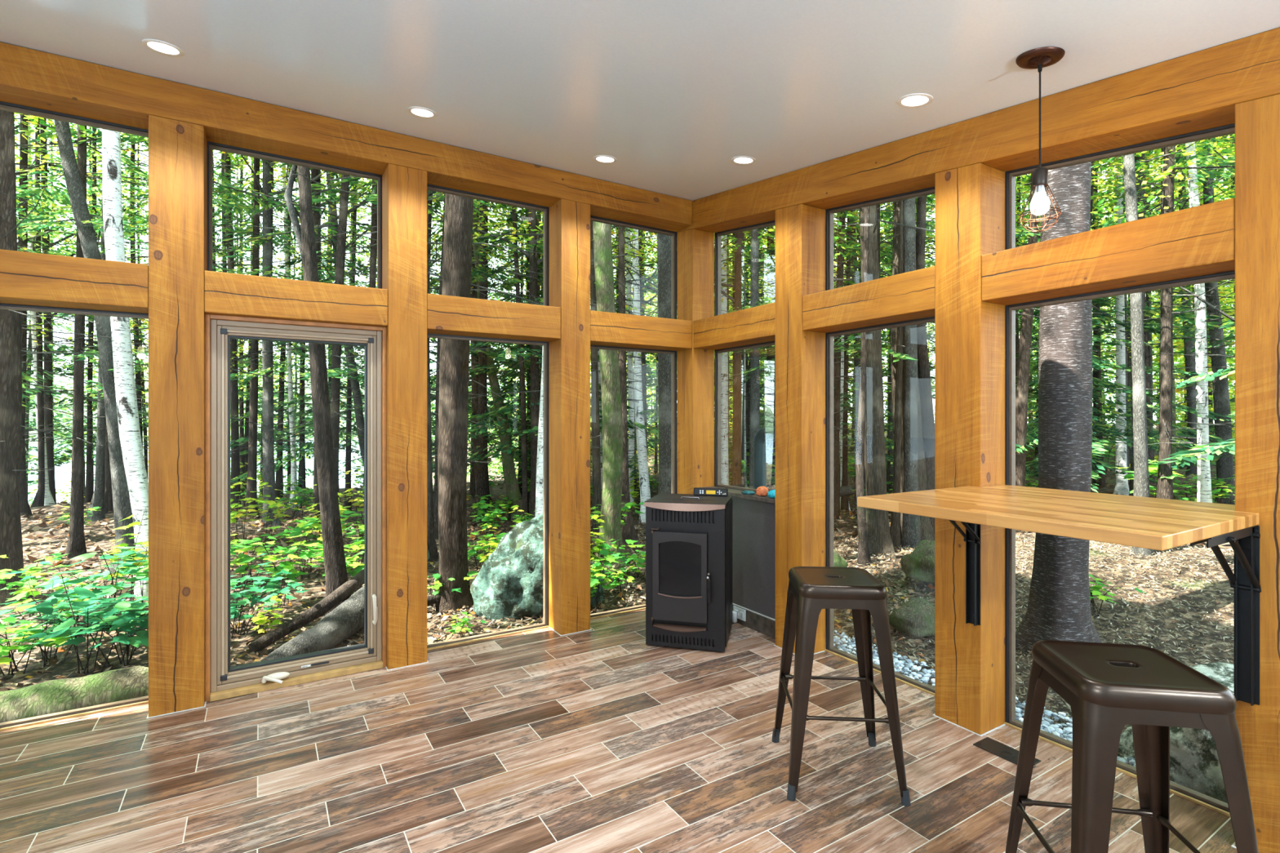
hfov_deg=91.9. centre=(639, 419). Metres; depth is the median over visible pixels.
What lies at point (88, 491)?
tree
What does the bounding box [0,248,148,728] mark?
window
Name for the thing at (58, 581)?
sapling
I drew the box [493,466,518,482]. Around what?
sapling
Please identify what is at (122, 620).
sapling
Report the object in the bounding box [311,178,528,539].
tree
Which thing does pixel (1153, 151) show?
tree
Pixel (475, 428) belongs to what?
tree
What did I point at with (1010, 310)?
window
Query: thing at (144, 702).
trim
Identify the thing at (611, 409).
tree
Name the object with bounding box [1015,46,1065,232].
pendant lamp
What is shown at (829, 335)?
window
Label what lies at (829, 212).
window
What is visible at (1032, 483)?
sapling
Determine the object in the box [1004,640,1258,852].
bar stool
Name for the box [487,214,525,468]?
tree
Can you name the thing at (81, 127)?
maple tree
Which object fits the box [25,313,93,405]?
tree
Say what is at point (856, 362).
maple tree
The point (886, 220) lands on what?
birch tree
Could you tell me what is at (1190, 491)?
sapling
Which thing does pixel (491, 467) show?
sapling
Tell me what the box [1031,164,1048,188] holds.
socket
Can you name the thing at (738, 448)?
maple tree
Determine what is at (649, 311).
tree
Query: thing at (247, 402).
tree
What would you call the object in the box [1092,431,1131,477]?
sapling
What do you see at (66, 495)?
sapling
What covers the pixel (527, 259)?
tree
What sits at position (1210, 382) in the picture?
tree
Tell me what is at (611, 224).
maple tree
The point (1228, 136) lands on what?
maple tree
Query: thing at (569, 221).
timber post
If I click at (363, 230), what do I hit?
maple tree
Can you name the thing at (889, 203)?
maple tree
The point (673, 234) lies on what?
window
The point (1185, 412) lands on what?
maple tree
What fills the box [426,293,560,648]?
window
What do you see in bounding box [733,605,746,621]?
power outlet
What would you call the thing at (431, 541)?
tree
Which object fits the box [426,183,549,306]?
window
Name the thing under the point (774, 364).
tree
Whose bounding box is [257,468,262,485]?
sapling
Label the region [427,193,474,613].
tree
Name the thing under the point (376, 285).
maple tree
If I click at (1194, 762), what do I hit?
boulder
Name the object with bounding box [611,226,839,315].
maple tree
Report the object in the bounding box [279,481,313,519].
sapling
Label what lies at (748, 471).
sapling
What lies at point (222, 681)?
casement window
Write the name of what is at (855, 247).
tree
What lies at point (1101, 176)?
tree
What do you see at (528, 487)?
sapling
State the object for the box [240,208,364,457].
tree
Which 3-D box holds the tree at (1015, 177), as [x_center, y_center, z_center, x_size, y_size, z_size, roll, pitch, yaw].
[11.316,-6.693,19.040,3.628,15.000,3.475,0,0,9]
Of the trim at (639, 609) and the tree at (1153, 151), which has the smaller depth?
the trim at (639, 609)
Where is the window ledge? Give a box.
[700,486,775,503]
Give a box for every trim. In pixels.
[0,700,148,731]
[146,626,1236,848]
[426,625,549,650]
[590,607,645,619]
[732,603,775,621]
[824,648,934,696]
[1004,722,1230,817]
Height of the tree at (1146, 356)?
14.300 m
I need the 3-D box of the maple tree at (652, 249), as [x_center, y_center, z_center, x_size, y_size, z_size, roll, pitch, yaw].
[-0.474,-5.439,13.250,4.970,13.877,5.036,0,0,-32]
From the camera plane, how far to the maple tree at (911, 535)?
6.71 m
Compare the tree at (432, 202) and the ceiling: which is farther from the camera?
the tree at (432, 202)
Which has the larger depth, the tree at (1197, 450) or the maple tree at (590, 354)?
the maple tree at (590, 354)
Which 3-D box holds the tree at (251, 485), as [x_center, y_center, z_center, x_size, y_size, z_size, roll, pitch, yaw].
[-5.181,-5.228,9.073,3.049,13.291,3.375,0,0,0]
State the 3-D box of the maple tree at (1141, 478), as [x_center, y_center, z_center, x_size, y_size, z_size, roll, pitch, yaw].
[4.574,-6.220,5.723,5.297,15.000,5.058,0,0,8]
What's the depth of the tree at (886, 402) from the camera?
17.25 m
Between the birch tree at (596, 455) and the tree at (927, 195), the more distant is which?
the tree at (927, 195)
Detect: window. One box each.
[0,101,148,137]
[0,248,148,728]
[204,270,387,702]
[207,141,382,288]
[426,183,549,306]
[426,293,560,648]
[590,215,676,319]
[590,302,775,617]
[714,220,775,315]
[714,340,775,492]
[802,266,934,693]
[825,186,934,290]
[982,198,1235,813]
[1004,123,1235,249]
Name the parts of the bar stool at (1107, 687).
leg, foot rail, foot rail, leg, seat, leg, foot rail, leg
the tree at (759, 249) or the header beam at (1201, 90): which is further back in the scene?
the tree at (759, 249)
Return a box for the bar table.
[857,484,1261,706]
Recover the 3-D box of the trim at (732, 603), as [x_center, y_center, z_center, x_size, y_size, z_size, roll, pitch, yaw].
[0.671,1.255,4.152,0.010,0.006,0.832,0,0,-32]
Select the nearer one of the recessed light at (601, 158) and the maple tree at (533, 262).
the recessed light at (601, 158)
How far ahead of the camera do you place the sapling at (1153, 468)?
6.90 m
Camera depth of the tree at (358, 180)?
17.63 m
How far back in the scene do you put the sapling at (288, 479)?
12.64 m
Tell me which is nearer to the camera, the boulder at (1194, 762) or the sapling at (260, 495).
the boulder at (1194, 762)
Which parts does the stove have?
frame, door, door glass, plate, lid handle, door handle, panel, control panel, frame, panel, panel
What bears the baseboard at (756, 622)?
attached to the wall
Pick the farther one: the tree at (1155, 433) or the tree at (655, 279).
the tree at (655, 279)
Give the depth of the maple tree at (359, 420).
9.95 m
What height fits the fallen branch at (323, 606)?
0.344 m
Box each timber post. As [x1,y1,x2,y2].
[148,115,207,717]
[382,163,426,669]
[548,198,590,635]
[677,228,714,493]
[775,204,825,653]
[934,162,1004,734]
[1235,93,1279,852]
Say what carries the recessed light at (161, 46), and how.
in the ceiling
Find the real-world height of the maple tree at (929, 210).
15.000 m
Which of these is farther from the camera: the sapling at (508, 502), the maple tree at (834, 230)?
the maple tree at (834, 230)
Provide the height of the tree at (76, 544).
12.192 m
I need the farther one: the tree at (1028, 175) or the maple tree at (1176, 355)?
the tree at (1028, 175)
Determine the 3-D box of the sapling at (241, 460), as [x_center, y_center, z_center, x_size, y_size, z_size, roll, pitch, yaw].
[-7.253,1.156,11.072,0.585,0.842,0.507,0,0,7]
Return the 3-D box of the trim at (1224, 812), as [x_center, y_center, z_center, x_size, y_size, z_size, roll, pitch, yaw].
[1.856,1.366,2.434,0.012,0.008,0.820,0,0,-32]
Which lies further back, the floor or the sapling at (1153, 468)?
the sapling at (1153, 468)
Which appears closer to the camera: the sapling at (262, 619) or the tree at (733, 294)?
the sapling at (262, 619)
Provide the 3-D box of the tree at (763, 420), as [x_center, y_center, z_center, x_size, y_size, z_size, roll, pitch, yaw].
[2.720,-4.593,11.707,3.484,12.000,3.587,0,0,12]
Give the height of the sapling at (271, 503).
0.727 m
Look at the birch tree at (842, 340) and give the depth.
9.97 m
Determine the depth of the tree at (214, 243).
11.65 m
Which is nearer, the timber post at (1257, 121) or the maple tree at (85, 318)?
the timber post at (1257, 121)
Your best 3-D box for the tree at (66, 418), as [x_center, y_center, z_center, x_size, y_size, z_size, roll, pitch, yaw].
[-16.695,-3.757,17.551,4.277,15.000,4.464,0,0,-20]
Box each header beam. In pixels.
[0,41,692,231]
[676,26,1279,232]
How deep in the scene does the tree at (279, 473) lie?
11.88 m
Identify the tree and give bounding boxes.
[0,109,140,606]
[13,111,141,344]
[13,113,66,348]
[14,112,137,196]
[14,113,148,262]
[14,113,148,517]
[14,114,232,504]
[14,114,244,491]
[14,117,148,507]
[14,120,148,513]
[14,124,341,453]
[14,134,74,382]
[14,137,61,179]
[15,124,255,557]
[15,127,148,496]
[16,115,96,506]
[16,133,102,491]
[16,135,280,403]
[16,187,100,395]
[17,113,259,448]
[22,152,288,521]
[25,127,148,503]
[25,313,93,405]
[25,326,62,460]
[26,119,98,504]
[26,124,148,503]
[28,125,148,475]
[28,133,148,484]
[28,382,71,458]
[46,137,360,387]
[53,120,135,576]
[57,142,148,481]
[64,132,243,400]
[84,318,311,490]
[86,149,369,499]
[92,151,327,509]
[98,157,314,518]
[102,128,148,599]
[120,132,442,524]
[129,149,309,460]
[142,342,262,439]
[147,154,311,497]
[212,150,372,466]
[212,151,356,616]
[212,155,326,526]
[212,160,329,509]
[212,171,366,504]
[213,156,370,499]
[213,164,365,507]
[216,162,377,525]
[217,155,493,485]
[230,164,314,493]
[230,169,435,460]
[230,170,352,488]
[230,177,435,511]
[230,231,314,497]
[230,257,345,491]
[234,190,542,563]
[237,186,368,488]
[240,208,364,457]
[244,174,494,468]
[276,179,371,488]
[280,173,371,457]
[283,226,369,486]
[288,170,504,279]
[307,284,493,473]
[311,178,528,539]
[321,173,514,298]
[327,190,542,453]
[338,284,433,457]
[341,186,442,395]
[349,182,644,525]
[351,256,539,498]
[361,206,658,520]
[369,182,526,496]
[376,200,526,505]
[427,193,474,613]
[427,196,657,520]
[428,193,677,517]
[429,201,539,494]
[429,206,541,393]
[429,289,527,478]
[430,202,541,443]
[430,213,496,452]
[431,195,542,519]
[431,383,526,484]
[433,219,591,496]
[434,195,650,398]
[435,344,519,476]
[467,210,658,469]
[468,208,603,459]
[471,205,599,499]
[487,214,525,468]
[488,208,524,466]
[488,210,657,316]
[488,352,591,474]
[489,215,636,473]
[498,212,759,453]
[525,224,657,317]
[526,226,677,545]
[538,216,728,535]
[590,225,657,493]
[590,226,677,428]
[590,230,657,491]
[590,230,762,452]
[590,232,658,437]
[590,266,677,499]
[590,354,655,444]
[591,228,775,523]
[592,221,643,568]
[602,233,677,475]
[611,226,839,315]
[611,232,767,353]
[612,210,893,487]
[613,226,677,359]
[613,234,656,394]
[614,248,677,460]
[617,231,858,485]
[626,227,634,502]
[626,250,656,424]
[626,253,731,464]
[627,242,658,445]
[627,364,732,447]
[631,225,775,488]
[644,231,834,427]
[646,279,677,474]
[646,311,733,448]
[647,257,658,426]
[651,208,934,530]
[653,226,775,417]
[654,221,850,488]
[657,233,671,493]
[726,184,1040,462]
[726,193,934,519]
[726,215,890,308]
[726,219,851,489]
[726,227,775,465]
[726,228,775,486]
[727,203,932,304]
[727,233,775,423]
[728,202,930,511]
[728,214,857,417]
[728,216,888,454]
[728,226,773,426]
[728,232,766,464]
[728,239,836,430]
[728,248,766,424]
[728,250,884,452]
[728,283,764,468]
[728,355,765,425]
[730,357,766,427]
[744,213,853,490]
[748,194,934,504]
[750,228,759,488]
[760,270,854,423]
[768,209,893,511]
[833,193,934,483]
[833,202,890,449]
[833,204,934,440]
[833,204,934,555]
[833,205,934,479]
[833,213,934,433]
[833,230,854,460]
[839,203,934,447]
[844,201,934,492]
[844,219,933,420]
[846,176,1124,356]
[848,194,934,413]
[848,195,934,474]
[849,207,934,442]
[853,188,1023,541]
[855,204,934,394]
[855,206,871,566]
[880,168,1114,337]
[880,194,934,410]
[880,198,934,391]
[883,209,934,421]
[884,171,1127,427]
[887,195,1038,368]
[888,144,1185,393]
[889,200,904,547]
[901,198,920,547]
[915,195,934,536]
[926,204,1039,370]
[927,134,1235,263]
[928,239,1182,459]
[1015,135,1235,479]
[1015,137,1235,318]
[1015,137,1235,496]
[1015,161,1102,653]
[1015,170,1152,341]
[1015,171,1223,486]
[1015,174,1115,454]
[1015,175,1102,416]
[1015,177,1038,438]
[1015,183,1038,436]
[1015,230,1206,492]
[1015,298,1235,483]
[1016,185,1115,464]
[1017,149,1160,488]
[1020,174,1039,344]
[1022,141,1235,499]
[1026,158,1235,484]
[1026,321,1038,431]
[1027,171,1235,488]
[1031,180,1159,475]
[1037,137,1235,321]
[1091,146,1226,464]
[1092,134,1235,505]
[1092,136,1235,455]
[1092,150,1195,483]
[1092,150,1235,495]
[1092,151,1235,435]
[1092,163,1183,443]
[1092,168,1235,423]
[1092,169,1155,429]
[1097,136,1235,359]
[1097,137,1234,450]
[1100,162,1191,359]
[1101,164,1184,415]
[1101,176,1115,428]
[1102,138,1235,476]
[1102,144,1235,467]
[1104,168,1182,428]
[1105,136,1235,499]
[1106,288,1235,420]
[1114,133,1235,454]
[1122,153,1152,556]
[1123,141,1235,502]
[1123,150,1235,211]
[1131,137,1235,447]
[1151,133,1235,202]
[1151,142,1235,442]
[1151,174,1235,469]
[1151,183,1235,421]
[1153,134,1235,409]
[1155,365,1235,468]
[1156,161,1235,434]
[1172,171,1235,408]
[1173,135,1235,415]
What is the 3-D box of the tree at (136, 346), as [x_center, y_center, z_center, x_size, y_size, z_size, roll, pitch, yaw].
[-9.468,-5.467,11.683,3.073,14.697,3.409,0,0,20]
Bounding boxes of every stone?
[741,490,755,494]
[755,486,768,496]
[767,489,775,497]
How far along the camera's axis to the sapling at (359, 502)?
8.66 m
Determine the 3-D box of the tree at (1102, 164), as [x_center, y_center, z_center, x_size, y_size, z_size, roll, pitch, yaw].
[14.511,-6.056,18.595,3.308,13.672,2.933,0,0,11]
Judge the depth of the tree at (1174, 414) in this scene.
9.45 m
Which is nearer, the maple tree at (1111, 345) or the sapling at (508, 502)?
the sapling at (508, 502)
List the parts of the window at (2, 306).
cross rail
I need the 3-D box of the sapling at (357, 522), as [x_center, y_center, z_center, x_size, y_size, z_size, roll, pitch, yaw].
[-2.710,1.207,6.105,0.479,0.542,0.616,0,0,-1]
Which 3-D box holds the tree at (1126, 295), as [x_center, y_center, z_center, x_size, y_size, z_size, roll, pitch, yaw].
[9.330,-6.172,11.611,3.063,15.070,3.390,0,0,-38]
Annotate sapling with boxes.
[0,552,68,617]
[0,575,142,667]
[0,604,80,679]
[1,545,148,616]
[3,555,142,626]
[6,582,148,666]
[20,574,148,674]
[28,477,63,501]
[56,480,84,503]
[57,506,99,526]
[102,511,148,602]
[132,542,148,582]
[230,460,248,489]
[230,474,266,548]
[230,533,244,555]
[230,533,299,584]
[230,553,308,639]
[233,533,323,608]
[240,484,262,497]
[247,594,284,646]
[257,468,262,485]
[257,482,262,509]
[257,482,300,542]
[262,504,342,580]
[275,468,307,490]
[278,488,313,518]
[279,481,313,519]
[304,484,348,524]
[305,505,346,541]
[310,529,364,590]
[310,541,364,577]
[340,509,364,539]
[341,519,364,563]
[342,468,364,527]
[344,458,364,488]
[426,570,478,595]
[444,611,486,638]
[466,493,504,534]
[466,531,501,568]
[470,504,506,540]
[475,522,499,562]
[484,520,528,542]
[488,466,500,479]
[488,473,502,494]
[489,495,506,519]
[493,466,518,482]
[497,495,519,520]
[504,503,532,527]
[512,511,536,523]
[515,475,530,504]
[590,494,644,528]
[590,511,604,563]
[590,538,637,577]
[590,552,622,613]
[602,539,645,579]
[603,564,645,596]
[628,458,652,506]
[629,480,640,517]
[637,459,657,474]
[648,475,658,493]
[728,437,732,475]
[728,459,775,488]
[729,447,775,490]
[744,453,775,484]
[839,449,854,468]
[847,456,854,482]
[885,471,893,493]
[1025,474,1038,487]
[1088,574,1147,617]
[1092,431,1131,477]
[1111,457,1206,497]
[1173,474,1197,498]
[1173,488,1219,502]
[1182,468,1234,483]
[1193,473,1235,503]
[1211,476,1235,503]
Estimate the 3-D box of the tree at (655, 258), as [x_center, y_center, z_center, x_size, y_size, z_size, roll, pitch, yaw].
[1.331,-6.801,45.213,4.789,15.000,4.588,0,0,21]
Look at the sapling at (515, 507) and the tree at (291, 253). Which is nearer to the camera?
the sapling at (515, 507)
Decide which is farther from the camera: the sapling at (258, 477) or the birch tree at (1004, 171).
the sapling at (258, 477)
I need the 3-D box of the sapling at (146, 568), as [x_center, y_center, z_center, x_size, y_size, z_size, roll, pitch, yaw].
[-3.511,1.199,4.662,0.500,0.566,0.642,0,0,-20]
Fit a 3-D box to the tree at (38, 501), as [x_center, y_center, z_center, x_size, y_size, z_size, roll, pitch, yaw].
[-9.357,-5.289,9.198,3.179,13.309,3.410,0,0,2]
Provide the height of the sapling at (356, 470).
0.696 m
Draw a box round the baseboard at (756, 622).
[732,604,775,639]
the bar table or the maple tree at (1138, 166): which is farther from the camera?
the maple tree at (1138, 166)
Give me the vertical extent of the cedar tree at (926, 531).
14.599 m
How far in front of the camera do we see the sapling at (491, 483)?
13.12 m
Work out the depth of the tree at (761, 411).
18.92 m
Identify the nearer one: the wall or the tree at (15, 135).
the wall
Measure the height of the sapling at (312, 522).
0.663 m
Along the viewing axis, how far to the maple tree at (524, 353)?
29.62 m
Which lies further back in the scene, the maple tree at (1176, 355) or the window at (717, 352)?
the maple tree at (1176, 355)
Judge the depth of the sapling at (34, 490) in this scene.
11.21 m
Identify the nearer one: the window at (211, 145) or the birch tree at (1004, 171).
the window at (211, 145)
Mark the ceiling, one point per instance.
(673, 91)
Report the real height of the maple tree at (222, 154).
13.191 m
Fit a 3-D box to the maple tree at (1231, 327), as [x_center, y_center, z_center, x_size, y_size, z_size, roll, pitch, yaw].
[17.777,-6.826,18.161,6.407,15.000,5.870,0,0,17]
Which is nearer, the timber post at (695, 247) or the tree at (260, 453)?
the timber post at (695, 247)
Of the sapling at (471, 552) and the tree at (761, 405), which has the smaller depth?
the sapling at (471, 552)
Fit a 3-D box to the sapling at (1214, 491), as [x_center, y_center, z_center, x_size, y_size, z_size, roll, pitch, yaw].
[6.827,0.881,6.770,0.893,0.610,0.911,0,0,-19]
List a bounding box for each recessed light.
[141,38,184,56]
[407,106,436,118]
[593,155,617,163]
[730,155,755,164]
[897,93,933,107]
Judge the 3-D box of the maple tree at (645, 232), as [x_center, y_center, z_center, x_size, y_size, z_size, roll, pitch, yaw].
[3.468,-6.178,21.223,7.123,15.000,7.774,0,0,1]
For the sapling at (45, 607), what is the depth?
3.53 m
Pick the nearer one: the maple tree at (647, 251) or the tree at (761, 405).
the tree at (761, 405)
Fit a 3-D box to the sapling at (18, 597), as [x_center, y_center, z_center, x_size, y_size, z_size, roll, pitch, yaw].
[-3.980,1.244,4.412,0.714,0.478,0.700,0,0,-13]
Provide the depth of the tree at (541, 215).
17.88 m
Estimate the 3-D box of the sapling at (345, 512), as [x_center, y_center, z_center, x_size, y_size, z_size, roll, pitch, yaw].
[-2.518,1.150,5.905,0.747,0.658,0.582,0,0,-45]
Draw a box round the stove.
[644,487,733,652]
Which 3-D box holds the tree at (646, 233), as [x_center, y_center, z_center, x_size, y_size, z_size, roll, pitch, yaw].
[0.658,-5.259,11.352,3.017,13.634,3.122,0,0,-29]
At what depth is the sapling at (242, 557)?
5.49 m
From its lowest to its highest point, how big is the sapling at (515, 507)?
0.690 m
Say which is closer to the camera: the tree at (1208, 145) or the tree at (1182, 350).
the tree at (1208, 145)
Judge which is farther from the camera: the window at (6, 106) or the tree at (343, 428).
the tree at (343, 428)
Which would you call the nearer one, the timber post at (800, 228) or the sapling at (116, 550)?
the timber post at (800, 228)
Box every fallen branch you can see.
[248,568,364,653]
[426,592,440,606]
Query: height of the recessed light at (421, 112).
0.022 m
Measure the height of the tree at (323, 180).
14.426 m
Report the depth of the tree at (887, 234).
10.26 m
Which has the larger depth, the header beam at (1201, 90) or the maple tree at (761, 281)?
the maple tree at (761, 281)
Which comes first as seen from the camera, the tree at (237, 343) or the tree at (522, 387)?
the tree at (522, 387)
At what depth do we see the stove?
3.67 m
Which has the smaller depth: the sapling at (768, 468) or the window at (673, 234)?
the window at (673, 234)
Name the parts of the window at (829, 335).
cross rail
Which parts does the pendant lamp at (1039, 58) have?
cord, bulb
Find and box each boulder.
[260,586,364,661]
[363,545,429,563]
[470,513,604,621]
[833,548,848,567]
[888,598,934,638]
[900,539,934,582]
[1117,662,1233,803]
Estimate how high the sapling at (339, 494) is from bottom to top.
0.754 m
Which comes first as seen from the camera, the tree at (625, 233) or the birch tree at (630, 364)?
the birch tree at (630, 364)
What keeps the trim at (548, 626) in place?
on the floor
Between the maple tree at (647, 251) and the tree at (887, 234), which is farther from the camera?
the maple tree at (647, 251)
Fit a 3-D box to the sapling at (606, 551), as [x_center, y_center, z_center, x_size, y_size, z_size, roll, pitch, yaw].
[-0.348,1.288,5.703,0.489,0.386,0.652,0,0,29]
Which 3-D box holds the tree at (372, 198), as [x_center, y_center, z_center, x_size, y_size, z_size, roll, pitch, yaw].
[-2.890,-6.588,8.289,3.679,16.441,3.601,0,0,-15]
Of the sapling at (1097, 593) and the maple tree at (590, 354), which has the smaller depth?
the sapling at (1097, 593)
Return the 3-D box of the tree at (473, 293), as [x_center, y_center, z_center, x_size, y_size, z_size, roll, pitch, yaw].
[-2.782,-5.607,10.980,2.896,14.324,3.603,0,0,-4]
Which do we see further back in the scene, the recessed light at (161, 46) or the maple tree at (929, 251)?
the maple tree at (929, 251)
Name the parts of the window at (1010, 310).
cross rail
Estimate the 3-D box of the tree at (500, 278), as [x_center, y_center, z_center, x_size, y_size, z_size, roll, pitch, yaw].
[-3.320,-6.757,11.958,3.321,16.637,4.226,0,0,-32]
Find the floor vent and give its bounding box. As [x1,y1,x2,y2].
[973,737,1040,768]
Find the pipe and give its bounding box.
[753,426,775,488]
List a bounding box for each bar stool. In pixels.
[772,566,911,806]
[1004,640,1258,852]
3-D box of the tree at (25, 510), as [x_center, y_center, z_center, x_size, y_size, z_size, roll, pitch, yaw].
[-8.744,-5.292,8.482,3.435,13.309,3.319,0,0,-11]
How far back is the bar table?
1.95 m
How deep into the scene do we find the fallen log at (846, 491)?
8.87 m
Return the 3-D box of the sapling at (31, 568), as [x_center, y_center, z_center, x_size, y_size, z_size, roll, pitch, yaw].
[-4.561,1.242,4.605,0.426,0.482,0.547,0,0,-24]
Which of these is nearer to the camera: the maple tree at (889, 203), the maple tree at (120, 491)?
the maple tree at (120, 491)
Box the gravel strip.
[833,630,1185,786]
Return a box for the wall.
[731,497,775,619]
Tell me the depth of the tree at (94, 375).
15.22 m
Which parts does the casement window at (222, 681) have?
crank handle, cross rail, wooden sill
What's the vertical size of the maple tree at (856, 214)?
15.000 m
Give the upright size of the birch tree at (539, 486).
13.324 m
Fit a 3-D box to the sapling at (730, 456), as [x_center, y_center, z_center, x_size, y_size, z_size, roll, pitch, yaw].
[1.993,0.802,13.778,0.995,0.876,0.775,0,0,28]
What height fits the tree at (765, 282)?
16.879 m
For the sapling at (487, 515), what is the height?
0.459 m
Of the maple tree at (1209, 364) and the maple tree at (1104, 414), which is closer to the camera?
the maple tree at (1209, 364)
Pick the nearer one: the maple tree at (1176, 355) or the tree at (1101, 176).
the maple tree at (1176, 355)
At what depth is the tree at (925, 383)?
6.85 m
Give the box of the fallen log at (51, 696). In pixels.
[0,666,148,723]
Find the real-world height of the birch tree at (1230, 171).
15.619 m
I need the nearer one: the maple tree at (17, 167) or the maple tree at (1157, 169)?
the maple tree at (17, 167)
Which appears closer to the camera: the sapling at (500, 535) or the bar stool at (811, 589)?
the bar stool at (811, 589)
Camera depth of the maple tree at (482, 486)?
9.58 m
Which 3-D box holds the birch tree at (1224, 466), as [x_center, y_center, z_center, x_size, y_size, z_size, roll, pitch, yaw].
[7.690,-6.143,8.891,3.505,14.860,3.418,0,0,-32]
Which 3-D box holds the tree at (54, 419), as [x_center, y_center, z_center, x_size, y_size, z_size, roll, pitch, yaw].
[-13.635,-5.508,11.238,4.698,15.283,4.348,0,0,-13]
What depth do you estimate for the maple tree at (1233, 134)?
12.53 m
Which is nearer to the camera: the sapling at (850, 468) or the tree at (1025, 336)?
the tree at (1025, 336)
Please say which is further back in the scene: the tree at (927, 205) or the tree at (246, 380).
the tree at (927, 205)
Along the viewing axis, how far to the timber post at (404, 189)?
3.43 m
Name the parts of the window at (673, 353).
cross rail, cross rail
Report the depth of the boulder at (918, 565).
5.15 m
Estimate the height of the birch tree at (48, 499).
13.360 m
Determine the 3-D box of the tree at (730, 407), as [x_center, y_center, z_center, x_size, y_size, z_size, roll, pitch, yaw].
[0.991,-4.411,16.861,2.856,12.000,3.447,0,0,-34]
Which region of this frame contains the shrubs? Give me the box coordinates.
[0,439,1235,691]
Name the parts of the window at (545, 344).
cross rail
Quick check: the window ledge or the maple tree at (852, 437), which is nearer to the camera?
the window ledge
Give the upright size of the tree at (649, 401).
15.000 m
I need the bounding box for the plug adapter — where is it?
[732,610,737,622]
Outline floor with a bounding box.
[0,608,1237,852]
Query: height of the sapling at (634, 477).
0.827 m
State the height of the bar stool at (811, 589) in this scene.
0.762 m
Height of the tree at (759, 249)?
12.000 m
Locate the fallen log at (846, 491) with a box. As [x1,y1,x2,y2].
[840,485,852,497]
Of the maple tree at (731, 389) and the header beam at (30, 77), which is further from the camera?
the maple tree at (731, 389)
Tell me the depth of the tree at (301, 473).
12.80 m
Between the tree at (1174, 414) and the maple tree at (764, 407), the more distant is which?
the maple tree at (764, 407)
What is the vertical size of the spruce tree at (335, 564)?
12.888 m
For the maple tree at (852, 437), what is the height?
13.784 m
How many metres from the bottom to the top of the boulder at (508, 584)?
0.838 m
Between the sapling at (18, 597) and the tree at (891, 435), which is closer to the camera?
the sapling at (18, 597)
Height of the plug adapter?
0.068 m
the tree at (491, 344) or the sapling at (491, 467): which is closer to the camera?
the sapling at (491, 467)
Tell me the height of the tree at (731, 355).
12.000 m
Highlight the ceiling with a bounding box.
[0,0,1279,200]
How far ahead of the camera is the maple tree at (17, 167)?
9.59 m
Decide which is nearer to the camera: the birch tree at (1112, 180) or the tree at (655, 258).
the birch tree at (1112, 180)
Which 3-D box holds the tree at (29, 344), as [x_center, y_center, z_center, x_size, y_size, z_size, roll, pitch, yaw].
[-12.835,-5.242,13.192,3.372,15.237,3.489,0,0,-6]
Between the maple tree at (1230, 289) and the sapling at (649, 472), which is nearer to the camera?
the sapling at (649, 472)
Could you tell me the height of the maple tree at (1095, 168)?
15.879 m
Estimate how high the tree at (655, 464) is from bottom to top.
12.000 m
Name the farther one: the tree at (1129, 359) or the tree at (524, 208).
the tree at (524, 208)
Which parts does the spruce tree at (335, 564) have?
forked stem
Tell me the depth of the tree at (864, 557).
6.07 m
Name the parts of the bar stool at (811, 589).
leg, foot rail, leg, foot rail, seat, foot rail, leg, foot rail, leg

